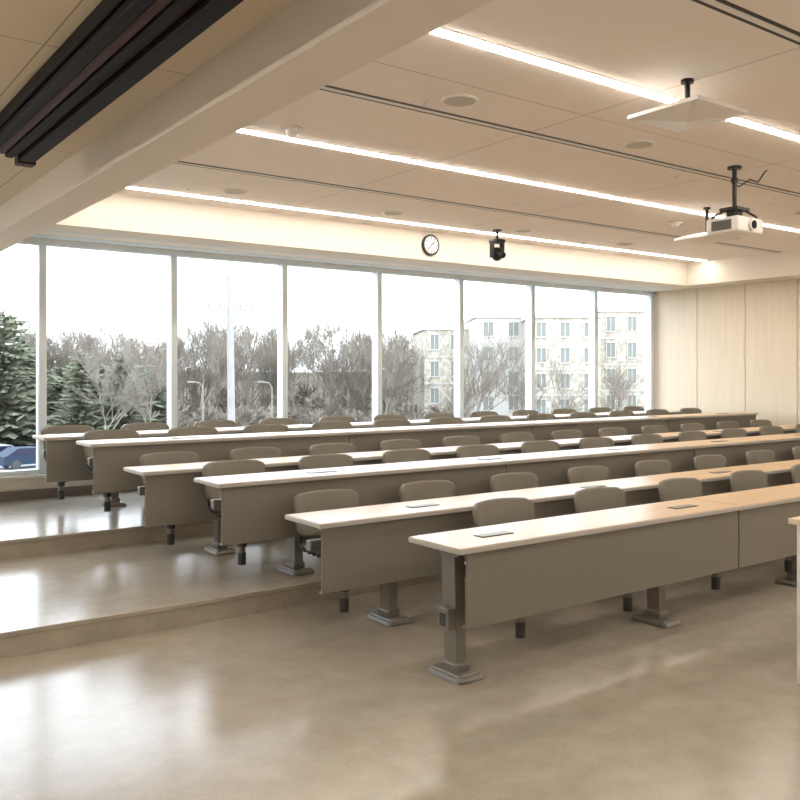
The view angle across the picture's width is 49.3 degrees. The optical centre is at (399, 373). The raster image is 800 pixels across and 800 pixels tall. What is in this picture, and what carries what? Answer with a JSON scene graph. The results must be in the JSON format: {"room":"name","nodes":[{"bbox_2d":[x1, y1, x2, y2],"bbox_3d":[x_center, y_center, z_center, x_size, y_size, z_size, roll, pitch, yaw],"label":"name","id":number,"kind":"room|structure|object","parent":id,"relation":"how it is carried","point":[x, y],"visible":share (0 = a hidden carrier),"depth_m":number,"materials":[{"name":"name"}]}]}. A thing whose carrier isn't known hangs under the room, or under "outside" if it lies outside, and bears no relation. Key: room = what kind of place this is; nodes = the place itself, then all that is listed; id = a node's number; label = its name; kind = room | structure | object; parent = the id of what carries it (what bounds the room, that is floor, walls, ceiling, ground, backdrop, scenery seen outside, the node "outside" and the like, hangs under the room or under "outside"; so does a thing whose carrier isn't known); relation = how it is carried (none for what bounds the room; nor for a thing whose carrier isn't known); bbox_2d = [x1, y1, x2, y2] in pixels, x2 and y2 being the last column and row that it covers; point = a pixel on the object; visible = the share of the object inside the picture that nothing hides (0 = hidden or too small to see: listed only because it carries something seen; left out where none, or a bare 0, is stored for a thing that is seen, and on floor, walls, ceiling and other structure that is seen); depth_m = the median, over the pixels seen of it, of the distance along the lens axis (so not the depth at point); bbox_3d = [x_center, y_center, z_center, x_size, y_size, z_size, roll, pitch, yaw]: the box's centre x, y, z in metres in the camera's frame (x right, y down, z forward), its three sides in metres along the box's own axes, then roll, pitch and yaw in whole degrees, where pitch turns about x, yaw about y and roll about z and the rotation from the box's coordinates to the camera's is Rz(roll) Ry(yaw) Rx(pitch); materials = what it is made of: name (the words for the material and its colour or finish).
{"room":"lecture hall","nodes":[
{"label":"lecture hall","id":0,"kind":"room"},
{"bbox_2d":[0,477,92,491],"bbox_3d":[-1.419,-0.300,11.421,14.800,3.300,0.150,0,0,-36],"label":"wall","id":1,"kind":"structure","parent":0,"point":[29,483],"depth_m":9.45,"materials":[{"name":"white paint"}]},
{"bbox_2d":[0,474,45,479],"bbox_3d":[-1.387,1.105,11.377,14.800,0.030,0.200,0,0,-36],"label":"trim","id":2,"kind":"structure","parent":1,"relation":"attached to","point":[34,475],"depth_m":9.33,"materials":[{"name":"white"}]},
{"bbox_2d":[0,485,134,500],"bbox_3d":[-1.371,1.300,11.355,14.800,0.100,0.015,0,0,-36],"label":"baseboard","id":3,"kind":"structure","parent":1,"relation":"attached to","point":[87,489],"depth_m":9.50,"materials":[{"name":"brown"}]},
{"bbox_2d":[0,237,654,476],"bbox_3d":[-1.402,-0.195,11.397,14.800,2.570,0.150,0,0,-36],"label":"window frame","id":4,"kind":"structure","parent":1,"relation":"attached to","point":[41,244],"depth_m":12.02,"materials":[{"name":"silver metal"}]},
{"bbox_2d":[31,230,676,291],"bbox_3d":[0.312,-1.482,12.175,10.915,0.016,0.520,0,0,-36],"label":"trim","id":5,"kind":"structure","parent":1,"relation":"attached to","point":[35,235],"depth_m":11.14,"materials":[{"name":"silver metal"}]},
{"bbox_2d":[0,0,292,205],"bbox_3d":[-2.212,-1.530,2.954,3.520,0.100,12.580,0,0,-36],"label":"ceiling","id":6,"kind":"structure","parent":0,"point":[31,31],"depth_m":4.04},
{"bbox_2d":[0,0,243,167],"bbox_3d":[-0.434,-1.399,2.718,0.340,0.160,6.900,0,0,-36],"label":"screen housing","id":7,"kind":"object","parent":6,"relation":"attached to","point":[119,43],"visible":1,"depth_m":3.86,"materials":[{"name":"black metal"}]},
{"bbox_2d":[0,0,492,251],"bbox_3d":[-0.684,-1.603,4.054,0.285,0.695,12.550,0,0,-36],"label":"ceiling beam","id":8,"kind":"structure","parent":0,"point":[306,46],"depth_m":4.03,"materials":[{"name":"beige paint"}]},
{"bbox_2d":[0,490,799,799],"bbox_3d":[2.289,1.650,6.354,14.800,0.600,12.750,0,0,-36],"label":"floor","id":9,"kind":"structure","parent":0,"point":[285,695],"depth_m":4.61,"materials":[{"name":"concrete"}]},
{"bbox_2d":[0,521,320,638],"bbox_3d":[0.666,1.439,8.572,14.780,0.182,2.192,0,0,-36],"label":"trim","id":10,"kind":"structure","parent":9,"relation":"attached to","point":[17,632],"depth_m":5.82,"materials":[{"name":"concrete"}]},
{"bbox_2d":[32,410,679,507],"bbox_3d":[0.665,0.977,11.621,10.438,0.744,0.450,0,0,-36],"label":"desk","id":11,"kind":"object","parent":9,"relation":"on","point":[66,460],"visible":0.25,"depth_m":8.60,"materials":[{"name":"grey"}]},
{"bbox_2d":[41,425,93,499],"bbox_3d":[-3.389,0.900,9.118,0.560,0.700,0.746,0,0,-36],"label":"chair","id":12,"kind":"object","parent":11,"relation":"attached to","point":[59,429],"visible":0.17,"depth_m":9.33,"materials":[{"name":"plastic"}]},
{"bbox_2d":[121,422,168,430],"bbox_3d":[-2.704,0.900,9.620,0.560,0.700,0.746,0,0,-36],"label":"chair","id":13,"kind":"object","parent":11,"relation":"attached to","point":[143,426],"visible":0.06,"depth_m":9.91,"materials":[{"name":"plastic"}]},
{"bbox_2d":[193,420,236,427],"bbox_3d":[-2.018,0.900,10.122,0.560,0.700,0.746,0,0,-36],"label":"chair","id":14,"kind":"object","parent":11,"relation":"attached to","point":[209,423],"visible":0.04,"depth_m":10.42,"materials":[{"name":"plastic"}]},
{"bbox_2d":[259,418,298,424],"bbox_3d":[-1.332,0.900,10.624,0.560,0.700,0.746,0,0,-36],"label":"chair","id":15,"kind":"object","parent":11,"relation":"attached to","point":[286,421],"visible":0.05,"depth_m":10.93,"materials":[{"name":"plastic"}]},
{"bbox_2d":[319,416,354,422],"bbox_3d":[-0.646,0.900,11.126,0.560,0.700,0.746,0,0,-36],"label":"chair","id":16,"kind":"object","parent":11,"relation":"attached to","point":[349,419],"visible":0.03,"depth_m":11.43,"materials":[{"name":"plastic"}]},
{"bbox_2d":[373,414,406,420],"bbox_3d":[0.040,0.900,11.628,0.560,0.700,0.746,0,0,-36],"label":"chair","id":17,"kind":"object","parent":11,"relation":"attached to","point":[384,416],"visible":0.06,"depth_m":11.91,"materials":[{"name":"plastic"}]},
{"bbox_2d":[423,413,453,419],"bbox_3d":[0.726,0.900,12.130,0.560,0.700,0.746,0,0,-36],"label":"chair","id":18,"kind":"object","parent":11,"relation":"attached to","point":[427,416],"visible":0.06,"depth_m":12.39,"materials":[{"name":"plastic"}]},
{"bbox_2d":[470,411,497,417],"bbox_3d":[1.412,0.900,12.632,0.560,0.700,0.746,0,0,-36],"label":"chair","id":19,"kind":"object","parent":11,"relation":"attached to","point":[477,414],"visible":0.12,"depth_m":12.90,"materials":[{"name":"plastic"}]},
{"bbox_2d":[76,412,757,493],"bbox_3d":[1.332,0.977,10.820,10.308,0.744,0.450,0,0,-36],"label":"desk","id":20,"kind":"object","parent":9,"relation":"on","point":[108,461],"visible":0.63,"depth_m":9.14,"materials":[{"name":"grey"}]},
{"bbox_2d":[83,429,138,511],"bbox_3d":[-2.670,0.900,8.356,0.560,0.700,0.746,0,0,-36],"label":"chair","id":21,"kind":"object","parent":20,"relation":"attached to","point":[111,433],"visible":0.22,"depth_m":8.54,"materials":[{"name":"plastic"}]},
{"bbox_2d":[167,426,217,436],"bbox_3d":[-1.984,0.900,8.858,0.560,0.700,0.746,0,0,-36],"label":"chair","id":22,"kind":"object","parent":20,"relation":"attached to","point":[192,430],"visible":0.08,"depth_m":9.14,"materials":[{"name":"plastic"}]},
{"bbox_2d":[243,424,288,432],"bbox_3d":[-1.299,0.900,9.360,0.560,0.700,0.746,0,0,-36],"label":"chair","id":23,"kind":"object","parent":20,"relation":"attached to","point":[256,428],"visible":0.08,"depth_m":9.64,"materials":[{"name":"plastic"}]},
{"bbox_2d":[311,421,352,429],"bbox_3d":[-0.613,0.900,9.862,0.560,0.700,0.746,0,0,-36],"label":"chair","id":24,"kind":"object","parent":20,"relation":"attached to","point":[327,425],"visible":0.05,"depth_m":10.15,"materials":[{"name":"plastic"}]},
{"bbox_2d":[373,419,410,427],"bbox_3d":[0.073,0.900,10.364,0.560,0.700,0.746,0,0,-36],"label":"chair","id":25,"kind":"object","parent":20,"relation":"attached to","point":[385,422],"visible":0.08,"depth_m":10.65,"materials":[{"name":"plastic"}]},
{"bbox_2d":[429,417,462,424],"bbox_3d":[0.759,0.900,10.866,0.560,0.700,0.746,0,0,-36],"label":"chair","id":26,"kind":"object","parent":20,"relation":"attached to","point":[439,420],"visible":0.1,"depth_m":11.15,"materials":[{"name":"plastic"}]},
{"bbox_2d":[480,415,511,422],"bbox_3d":[1.445,0.900,11.368,0.560,0.700,0.746,0,0,-36],"label":"chair","id":27,"kind":"object","parent":20,"relation":"attached to","point":[490,418],"visible":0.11,"depth_m":11.66,"materials":[{"name":"plastic"}]},
{"bbox_2d":[527,413,555,420],"bbox_3d":[2.131,0.900,11.870,0.560,0.700,0.746,0,0,-36],"label":"chair","id":28,"kind":"object","parent":20,"relation":"attached to","point":[539,416],"visible":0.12,"depth_m":12.16,"materials":[{"name":"plastic"}]},
{"bbox_2d":[570,412,596,418],"bbox_3d":[2.817,0.900,12.372,0.560,0.700,0.746,0,0,-36],"label":"chair","id":29,"kind":"object","parent":20,"relation":"attached to","point":[575,415],"visible":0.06,"depth_m":12.66,"materials":[{"name":"plastic"}]},
{"bbox_2d":[609,410,633,416],"bbox_3d":[3.503,0.900,12.874,0.560,0.700,0.746,0,0,-36],"label":"chair","id":30,"kind":"object","parent":20,"relation":"attached to","point":[619,413],"visible":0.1,"depth_m":13.17,"materials":[{"name":"plastic"}]},
{"bbox_2d":[646,409,668,415],"bbox_3d":[4.189,0.900,13.376,0.560,0.700,0.746,0,0,-36],"label":"chair","id":31,"kind":"object","parent":20,"relation":"attached to","point":[650,412],"visible":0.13,"depth_m":13.68,"materials":[{"name":"plastic"}]},
{"bbox_2d":[123,424,796,554],"bbox_3d":[2.004,1.127,9.961,10.238,0.744,0.450,0,0,-36],"label":"desk","id":32,"kind":"object","parent":9,"relation":"on","point":[172,495],"visible":0.24,"depth_m":7.08,"materials":[{"name":"grey laminate"}]},
{"bbox_2d":[139,451,198,544],"bbox_3d":[-1.889,1.050,7.577,0.560,0.701,0.746,0,0,-36],"label":"chair","id":33,"kind":"object","parent":32,"relation":"attached to","point":[172,457],"visible":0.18,"depth_m":7.81,"materials":[{"name":"plastic"}]},
{"bbox_2d":[229,447,281,459],"bbox_3d":[-1.200,1.050,8.082,0.560,0.701,0.746,0,0,-36],"label":"chair","id":34,"kind":"object","parent":32,"relation":"attached to","point":[249,452],"visible":0.1,"depth_m":8.36,"materials":[{"name":"plastic"}]},
{"bbox_2d":[309,443,355,454],"bbox_3d":[-0.510,1.050,8.586,0.560,0.701,0.746,0,0,-36],"label":"chair","id":35,"kind":"object","parent":32,"relation":"attached to","point":[323,448],"visible":0.08,"depth_m":8.87,"materials":[{"name":"plastic"}]},
{"bbox_2d":[379,439,421,450],"bbox_3d":[0.180,1.050,9.091,0.560,0.701,0.746,0,0,-36],"label":"chair","id":36,"kind":"object","parent":32,"relation":"attached to","point":[394,444],"visible":0.15,"depth_m":9.38,"materials":[{"name":"plastic"}]},
{"bbox_2d":[443,436,480,446],"bbox_3d":[0.870,1.050,9.596,0.560,0.701,0.746,0,0,-36],"label":"chair","id":37,"kind":"object","parent":32,"relation":"attached to","point":[453,440],"visible":0.06,"depth_m":9.88,"materials":[{"name":"plastic"}]},
{"bbox_2d":[500,433,534,442],"bbox_3d":[1.560,1.050,10.101,0.560,0.701,0.746,0,0,-36],"label":"chair","id":38,"kind":"object","parent":32,"relation":"attached to","point":[508,437],"visible":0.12,"depth_m":10.39,"materials":[{"name":"plastic"}]},
{"bbox_2d":[551,430,582,439],"bbox_3d":[2.250,1.050,10.606,0.560,0.701,0.746,0,0,-36],"label":"chair","id":39,"kind":"object","parent":32,"relation":"attached to","point":[560,434],"visible":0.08,"depth_m":10.90,"materials":[{"name":"plastic"}]},
{"bbox_2d":[598,427,627,436],"bbox_3d":[2.940,1.050,11.111,0.560,0.701,0.746,0,0,-36],"label":"chair","id":40,"kind":"object","parent":32,"relation":"attached to","point":[612,431],"visible":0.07,"depth_m":11.41,"materials":[{"name":"plastic"}]},
{"bbox_2d":[641,425,667,433],"bbox_3d":[3.630,1.050,11.616,0.560,0.701,0.746,0,0,-36],"label":"chair","id":41,"kind":"object","parent":32,"relation":"attached to","point":[650,429],"visible":0.08,"depth_m":11.91,"materials":[{"name":"plastic"}]},
{"bbox_2d":[680,423,705,431],"bbox_3d":[4.320,1.050,12.121,0.560,0.701,0.746,0,0,-36],"label":"chair","id":42,"kind":"object","parent":32,"relation":"attached to","point":[688,426],"visible":0.12,"depth_m":12.42,"materials":[{"name":"plastic"}]},
{"bbox_2d":[717,421,739,428],"bbox_3d":[5.010,1.050,12.626,0.560,0.701,0.746,0,0,-36],"label":"chair","id":43,"kind":"object","parent":32,"relation":"attached to","point":[724,424],"visible":0.11,"depth_m":12.93,"materials":[{"name":"plastic"}]},
{"bbox_2d":[750,419,771,426],"bbox_3d":[5.700,1.050,13.131,0.560,0.701,0.746,0,0,-36],"label":"chair","id":44,"kind":"object","parent":32,"relation":"attached to","point":[759,422],"visible":0.1,"depth_m":13.43,"materials":[{"name":"plastic"}]},
{"bbox_2d":[194,433,799,575],"bbox_3d":[2.681,1.127,9.180,10.068,0.744,0.450,0,0,-36],"label":"desk","id":45,"kind":"object","parent":9,"relation":"on","point":[254,507],"visible":0.67,"depth_m":7.06,"materials":[{"name":"grey laminate"}]},
{"bbox_2d":[202,459,265,564],"bbox_3d":[-1.168,1.050,6.828,0.560,0.701,0.746,0,0,-36],"label":"chair","id":46,"kind":"object","parent":45,"relation":"attached to","point":[241,466],"visible":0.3,"depth_m":7.00,"materials":[{"name":"plastic"}]},
{"bbox_2d":[298,454,353,469],"bbox_3d":[-0.466,1.050,7.342,0.560,0.701,0.746,0,0,-36],"label":"chair","id":47,"kind":"object","parent":45,"relation":"attached to","point":[317,461],"visible":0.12,"depth_m":7.62,"materials":[{"name":"plastic"}]},
{"bbox_2d":[382,449,430,463],"bbox_3d":[0.236,1.050,7.856,0.560,0.701,0.746,0,0,-36],"label":"chair","id":48,"kind":"object","parent":45,"relation":"attached to","point":[399,455],"visible":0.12,"depth_m":8.14,"materials":[{"name":"plastic"}]},
{"bbox_2d":[456,444,498,457],"bbox_3d":[0.938,1.050,8.370,0.560,0.701,0.746,0,0,-36],"label":"chair","id":49,"kind":"object","parent":45,"relation":"attached to","point":[476,450],"visible":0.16,"depth_m":8.66,"materials":[{"name":"plastic"}]},
{"bbox_2d":[521,440,559,452],"bbox_3d":[1.640,1.050,8.883,0.560,0.701,0.746,0,0,-36],"label":"chair","id":50,"kind":"object","parent":45,"relation":"attached to","point":[540,445],"visible":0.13,"depth_m":9.18,"materials":[{"name":"plastic"}]},
{"bbox_2d":[579,437,613,448],"bbox_3d":[2.342,1.050,9.397,0.560,0.701,0.746,0,0,-36],"label":"chair","id":51,"kind":"object","parent":45,"relation":"attached to","point":[589,442],"visible":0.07,"depth_m":9.69,"materials":[{"name":"plastic"}]},
{"bbox_2d":[631,434,662,444],"bbox_3d":[3.044,1.050,9.911,0.560,0.701,0.746,0,0,-36],"label":"chair","id":52,"kind":"object","parent":45,"relation":"attached to","point":[638,439],"visible":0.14,"depth_m":10.21,"materials":[{"name":"plastic"}]},
{"bbox_2d":[678,431,706,441],"bbox_3d":[3.746,1.050,10.425,0.560,0.701,0.746,0,0,-36],"label":"chair","id":53,"kind":"object","parent":45,"relation":"attached to","point":[685,435],"visible":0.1,"depth_m":10.72,"materials":[{"name":"plastic"}]},
{"bbox_2d":[721,428,746,438],"bbox_3d":[4.448,1.050,10.939,0.560,0.701,0.746,0,0,-36],"label":"chair","id":54,"kind":"object","parent":45,"relation":"attached to","point":[730,432],"visible":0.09,"depth_m":11.24,"materials":[{"name":"plastic"}]},
{"bbox_2d":[759,426,783,435],"bbox_3d":[5.150,1.050,11.453,0.560,0.701,0.746,0,0,-36],"label":"chair","id":55,"kind":"object","parent":45,"relation":"attached to","point":[764,430],"visible":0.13,"depth_m":11.76,"materials":[{"name":"plastic"}]},
{"bbox_2d":[285,459,799,626],"bbox_3d":[3.373,1.277,8.386,9.888,0.744,0.450,0,0,-36],"label":"desk","id":56,"kind":"object","parent":9,"relation":"on","point":[363,546],"visible":0.49,"depth_m":5.79,"materials":[{"name":"grey laminate"}]},
{"bbox_2d":[293,489,358,611],"bbox_3d":[-0.366,1.200,6.114,0.568,0.701,0.746,0,0,-36],"label":"chair","id":57,"kind":"object","parent":56,"relation":"attached to","point":[327,499],"visible":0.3,"depth_m":6.31,"materials":[{"name":"plastic"}]},
{"bbox_2d":[399,480,455,501],"bbox_3d":[0.389,1.200,6.666,0.568,0.701,0.746,0,0,-36],"label":"chair","id":58,"kind":"object","parent":56,"relation":"attached to","point":[426,489],"visible":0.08,"depth_m":6.95,"materials":[{"name":"plastic"}]},
{"bbox_2d":[490,472,537,491],"bbox_3d":[1.143,1.200,7.219,0.568,0.701,0.746,0,0,-36],"label":"chair","id":59,"kind":"object","parent":56,"relation":"attached to","point":[514,480],"visible":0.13,"depth_m":7.51,"materials":[{"name":"plastic"}]},
{"bbox_2d":[567,466,609,483],"bbox_3d":[1.898,1.200,7.771,0.568,0.701,0.746,0,0,-36],"label":"chair","id":60,"kind":"object","parent":56,"relation":"attached to","point":[580,474],"visible":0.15,"depth_m":8.06,"materials":[{"name":"plastic"}]},
{"bbox_2d":[634,460,671,476],"bbox_3d":[2.652,1.200,8.323,0.568,0.701,0.746,0,0,-36],"label":"chair","id":61,"kind":"object","parent":56,"relation":"attached to","point":[645,467],"visible":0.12,"depth_m":8.62,"materials":[{"name":"plastic"}]},
{"bbox_2d":[693,455,726,470],"bbox_3d":[3.407,1.200,8.875,0.568,0.701,0.746,0,0,-36],"label":"chair","id":62,"kind":"object","parent":56,"relation":"attached to","point":[701,462],"visible":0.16,"depth_m":9.18,"materials":[{"name":"plastic"}]},
{"bbox_2d":[745,450,775,464],"bbox_3d":[4.161,1.200,9.428,0.568,0.701,0.746,0,0,-36],"label":"chair","id":63,"kind":"object","parent":56,"relation":"attached to","point":[755,456],"visible":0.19,"depth_m":9.73,"materials":[{"name":"plastic"}]},
{"bbox_2d":[408,483,799,685],"bbox_3d":[4.091,1.277,7.567,9.698,0.744,0.450,0,0,-36],"label":"desk","id":64,"kind":"object","parent":9,"relation":"on","point":[514,570],"visible":0.98,"depth_m":5.26,"materials":[{"name":"grey laminate"}]},
{"bbox_2d":[472,497,533,637],"bbox_3d":[0.791,1.200,5.617,0.768,0.701,0.746,0,0,-36],"label":"chair","id":65,"kind":"object","parent":64,"relation":"attached to","point":[495,511],"visible":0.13,"depth_m":5.94,"materials":[{"name":"plastic"}]},
{"bbox_2d":[574,487,632,611],"bbox_3d":[1.574,1.200,6.189,0.768,0.701,0.746,0,0,-36],"label":"chair","id":66,"kind":"object","parent":64,"relation":"attached to","point":[591,499],"visible":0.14,"depth_m":6.52,"materials":[{"name":"plastic"}]},
{"bbox_2d":[658,478,719,589],"bbox_3d":[2.357,1.200,6.762,0.768,0.701,0.746,0,0,-36],"label":"chair","id":67,"kind":"object","parent":64,"relation":"attached to","point":[671,489],"visible":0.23,"depth_m":7.09,"materials":[{"name":"plastic"}]},
{"bbox_2d":[730,470,791,571],"bbox_3d":[3.140,1.200,7.335,0.768,0.701,0.746,0,0,-36],"label":"chair","id":68,"kind":"object","parent":64,"relation":"attached to","point":[742,480],"visible":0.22,"depth_m":7.67,"materials":[{"name":"plastic"}]},
{"bbox_2d":[791,464,799,483],"bbox_3d":[3.922,1.200,7.908,0.768,0.701,0.746,0,0,-36],"label":"chair","id":69,"kind":"object","parent":64,"relation":"attached to","point":[795,469],"visible":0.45,"depth_m":8.11,"materials":[{"name":"plastic"}]},
{"bbox_2d":[788,516,799,683],"bbox_3d":[2.587,1.200,4.533,0.910,0.900,0.680,0,0,-36],"label":"lectern","id":70,"kind":"object","parent":9,"relation":"on","point":[795,520],"visible":1,"depth_m":4.52,"materials":[{"name":"beige wood"}]},
{"bbox_2d":[34,194,799,291],"bbox_3d":[3.867,-1.715,7.403,11.015,0.470,12.580,0,0,-36],"label":"bulkhead","id":71,"kind":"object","parent":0,"point":[118,215],"depth_m":10.98,"materials":[{"name":"beige paint"}]},
{"bbox_2d":[127,186,707,260],"bbox_3d":[0.889,-1.849,11.234,10.135,0.022,0.090,0,0,-36],"label":"recessed light","id":72,"kind":"object","parent":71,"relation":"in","point":[129,187],"visible":0.64,"depth_m":10.38,"materials":[{"name":"white"}]},
{"bbox_2d":[421,234,438,255],"bbox_3d":[0.400,-1.680,11.357,0.270,0.270,0.044,0,0,-36],"label":"wall clock","id":73,"kind":"object","parent":71,"relation":"attached to","point":[430,243],"visible":1,"depth_m":11.33,"materials":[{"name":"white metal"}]},
{"bbox_2d":[175,161,780,252],"bbox_3d":[1.755,-1.852,10.318,9.940,0.016,0.096,0,0,-36],"label":"ceiling vent","id":74,"kind":"object","parent":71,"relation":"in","point":[178,162],"visible":0.64,"depth_m":9.22,"materials":[{"name":"black metal"}]},
{"bbox_2d":[489,229,505,260],"bbox_3d":[1.265,-1.650,11.174,0.194,0.400,0.216,0,0,-36],"label":"camera","id":75,"kind":"object","parent":71,"relation":"hanging from","point":[496,253],"visible":1,"depth_m":11.14,"materials":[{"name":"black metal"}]},
{"bbox_2d":[236,128,799,231],"bbox_3d":[2.366,-1.849,9.216,10.135,0.022,0.090,0,0,-36],"label":"recessed light","id":76,"kind":"object","parent":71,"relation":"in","point":[247,131],"visible":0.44,"depth_m":7.91,"materials":[{"name":"white"}]},
{"bbox_2d":[430,27,680,102],"bbox_3d":[1.021,-1.849,5.272,2.065,0.022,0.099,0,0,-36],"label":"recessed light","id":77,"kind":"object","parent":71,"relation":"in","point":[494,47],"depth_m":5.18,"materials":[{"name":"white"}]},
{"bbox_2d":[319,85,799,196],"bbox_3d":[3.208,-1.852,8.333,9.940,0.016,0.096,0,0,-36],"label":"ceiling vent","id":78,"kind":"object","parent":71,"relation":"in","point":[328,88],"visible":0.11,"depth_m":6.71,"materials":[{"name":"black metal"}]},
{"bbox_2d":[692,0,799,44],"bbox_3d":[4.537,-1.852,6.517,9.940,0.016,0.096,0,0,-36],"label":"ceiling vent","id":79,"kind":"object","parent":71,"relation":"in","point":[725,7],"visible":1,"depth_m":4.54,"materials":[{"name":"black metal"}]},
{"bbox_2d":[727,117,799,141],"bbox_3d":[2.785,-1.849,6.563,0.992,0.022,0.099,0,0,-36],"label":"recessed light","id":80,"kind":"object","parent":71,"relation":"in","point":[738,120],"depth_m":6.53,"materials":[{"name":"white"}]},
{"bbox_2d":[115,0,799,263],"bbox_3d":[3.961,-1.900,6.834,10.535,0.100,11.550,0,0,-36],"label":"ceiling","id":81,"kind":"structure","parent":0,"point":[653,45],"depth_m":6.88,"materials":[{"name":"white paint"}]},
{"bbox_2d":[281,125,303,136],"bbox_3d":[-0.809,-1.823,6.558,0.169,0.055,0.169,0,0,-36],"label":"smoke detector","id":82,"kind":"object","parent":81,"relation":"attached to","point":[291,130],"visible":1,"depth_m":6.52,"materials":[{"name":"white"}]},
{"bbox_2d":[441,94,477,106],"bbox_3d":[0.403,-1.843,5.884,0.249,0.013,0.249,0,0,-36],"label":"ceiling speaker","id":83,"kind":"object","parent":81,"relation":"in","point":[457,100],"depth_m":5.86},
{"bbox_2d":[623,140,654,148],"bbox_3d":[1.922,-1.843,7.008,0.249,0.013,0.249,0,0,-36],"label":"ceiling speaker","id":84,"kind":"object","parent":81,"relation":"in","point":[635,144],"depth_m":6.98},
{"bbox_2d":[706,165,767,238],"bbox_3d":[3.061,-1.548,7.820,0.569,0.615,0.355,0,0,-36],"label":"ceiling projector","id":85,"kind":"object","parent":81,"relation":"hanging from","point":[736,225],"depth_m":7.73,"materials":[{"name":"plastic"}]},
{"bbox_2d":[627,78,748,131],"bbox_3d":[1.808,-1.717,5.487,0.520,0.265,0.520,0,0,-36],"label":"antenna","id":86,"kind":"object","parent":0,"point":[687,113],"depth_m":5.42,"materials":[{"name":"plastic"}]},
{"bbox_2d":[674,207,739,244],"bbox_3d":[3.412,-1.652,9.697,0.500,0.395,0.500,0,0,-36],"label":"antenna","id":87,"kind":"object","parent":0,"point":[701,238],"depth_m":9.64,"materials":[{"name":"plastic"}]},
{"bbox_2d":[654,279,799,425],"bbox_3d":[8.322,0.000,10.768,0.150,3.900,12.750,0,0,-36],"label":"wall","id":88,"kind":"structure","parent":0,"point":[727,348],"depth_m":14.52,"materials":[{"name":"brown wood"}]},
{"label":"outside","id":89,"kind":"structure","parent":0,"visible":0},
{"bbox_2d":[12,371,412,446],"bbox_3d":[-47.259,3.083,166.164,360.000,7.860,300.000,0,0,-36],"label":"ground","id":90,"kind":"structure","parent":89,"point":[296,388],"depth_m":133.98,"materials":[{"name":"snow"}]},
{"bbox_2d":[0,464,35,470],"bbox_3d":[-14.787,6.620,63.281,36.830,0.001,43.426,0,0,-36],"label":"parking lot","id":91,"kind":"structure","parent":90,"relation":"on","point":[26,466],"depth_m":61.74,"materials":[{"name":"snow"}]},
{"bbox_2d":[0,446,35,469],"bbox_3d":[-26.293,5.894,62.020,1.760,1.449,4.450,0,0,42],"label":"parked car","id":92,"kind":"object","parent":91,"relation":"on","point":[14,457],"visible":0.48,"depth_m":60.70,"materials":[{"name":"blue paint"}]},
{"bbox_2d":[0,310,55,446],"bbox_3d":[-36.443,0.733,79.933,10.906,13.333,11.399,0,0,-21],"label":"evergreen tree","id":93,"kind":"object","parent":90,"relation":"on","point":[15,408],"visible":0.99,"depth_m":79.50,"materials":[{"name":"green plant"}]},
{"bbox_2d":[15,338,65,443],"bbox_3d":[-35.774,1.610,83.955,8.242,10.219,8.752,0,0,-5],"label":"evergreen tree","id":94,"kind":"object","parent":90,"relation":"on","point":[32,364],"visible":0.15,"depth_m":83.86,"materials":[{"name":"green plant"}]},
{"bbox_2d":[47,366,75,422],"bbox_3d":[-33.639,2.936,85.888,6.170,7.495,6.229,0,0,10],"label":"evergreen tree","id":95,"kind":"object","parent":90,"relation":"on","point":[59,388],"visible":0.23,"depth_m":85.54,"materials":[{"name":"green plant"}]},
{"bbox_2d":[47,351,115,430],"bbox_3d":[-29.356,2.331,79.984,8.188,9.161,8.050,0,0,26],"label":"evergreen tree","id":96,"kind":"object","parent":90,"relation":"on","point":[80,411],"visible":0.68,"depth_m":79.61,"materials":[{"name":"green plant"}]},
{"bbox_2d":[89,363,114,426],"bbox_3d":[-28.971,2.961,84.042,6.799,8.312,7.106,0,0,41],"label":"evergreen tree","id":97,"kind":"object","parent":90,"relation":"on","point":[102,368],"visible":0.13,"depth_m":83.55,"materials":[{"name":"green plant"}]},
{"bbox_2d":[90,352,161,429],"bbox_3d":[-25.999,2.306,81.641,7.542,8.806,7.102,0,0,-33],"label":"evergreen tree","id":98,"kind":"object","parent":90,"relation":"on","point":[131,413],"visible":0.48,"depth_m":81.40,"materials":[{"name":"green plant"}]},
{"bbox_2d":[133,365,180,423],"bbox_3d":[-24.615,2.838,86.042,6.395,7.694,6.334,0,0,-18],"label":"evergreen tree","id":99,"kind":"object","parent":90,"relation":"on","point":[160,406],"visible":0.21,"depth_m":85.54,"materials":[{"name":"green plant"}]},
{"bbox_2d":[205,276,254,421],"bbox_3d":[-5.795,1.650,29.965,1.800,10.000,0.298,-1,1,-36],"label":"utility pole","id":100,"kind":"object","parent":90,"relation":"on","point":[230,310],"visible":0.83,"depth_m":29.84,"materials":[{"name":"silver metal"}]},
{"bbox_2d":[1,306,643,445],"bbox_3d":[-12.068,-1.618,113.364,77.258,17.162,109.067,0,0,-36],"label":"trees","id":101,"kind":"object","parent":90,"relation":"on","point":[397,361],"visible":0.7,"depth_m":95.21,"materials":[{"name":"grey plant"}]},
{"bbox_2d":[411,326,468,419],"bbox_3d":[5.279,0.869,97.980,6.900,11.722,12.400,0,0,-5],"label":"building","id":102,"kind":"structure","parent":90,"relation":"on","point":[435,339],"depth_m":91.88,"materials":[{"name":"grey"}]},
{"bbox_2d":[464,314,524,417],"bbox_3d":[9.751,0.428,91.999,5.400,12.603,12.400,0,0,-2],"label":"building","id":103,"kind":"structure","parent":90,"relation":"on","point":[507,324],"depth_m":86.00,"materials":[{"name":"grey"}]},
{"bbox_2d":[521,314,602,413],"bbox_3d":[15.358,0.621,85.999,6.900,12.218,12.400,0,0,2],"label":"building","id":104,"kind":"structure","parent":90,"relation":"on","point":[566,336],"depth_m":79.98,"materials":[{"name":"grey"}]},
{"bbox_2d":[598,308,644,410],"bbox_3d":[23.006,0.204,89.967,6.400,13.052,12.400,0,0,6],"label":"building","id":105,"kind":"structure","parent":90,"relation":"on","point":[622,329],"depth_m":84.07,"materials":[{"name":"grey"}]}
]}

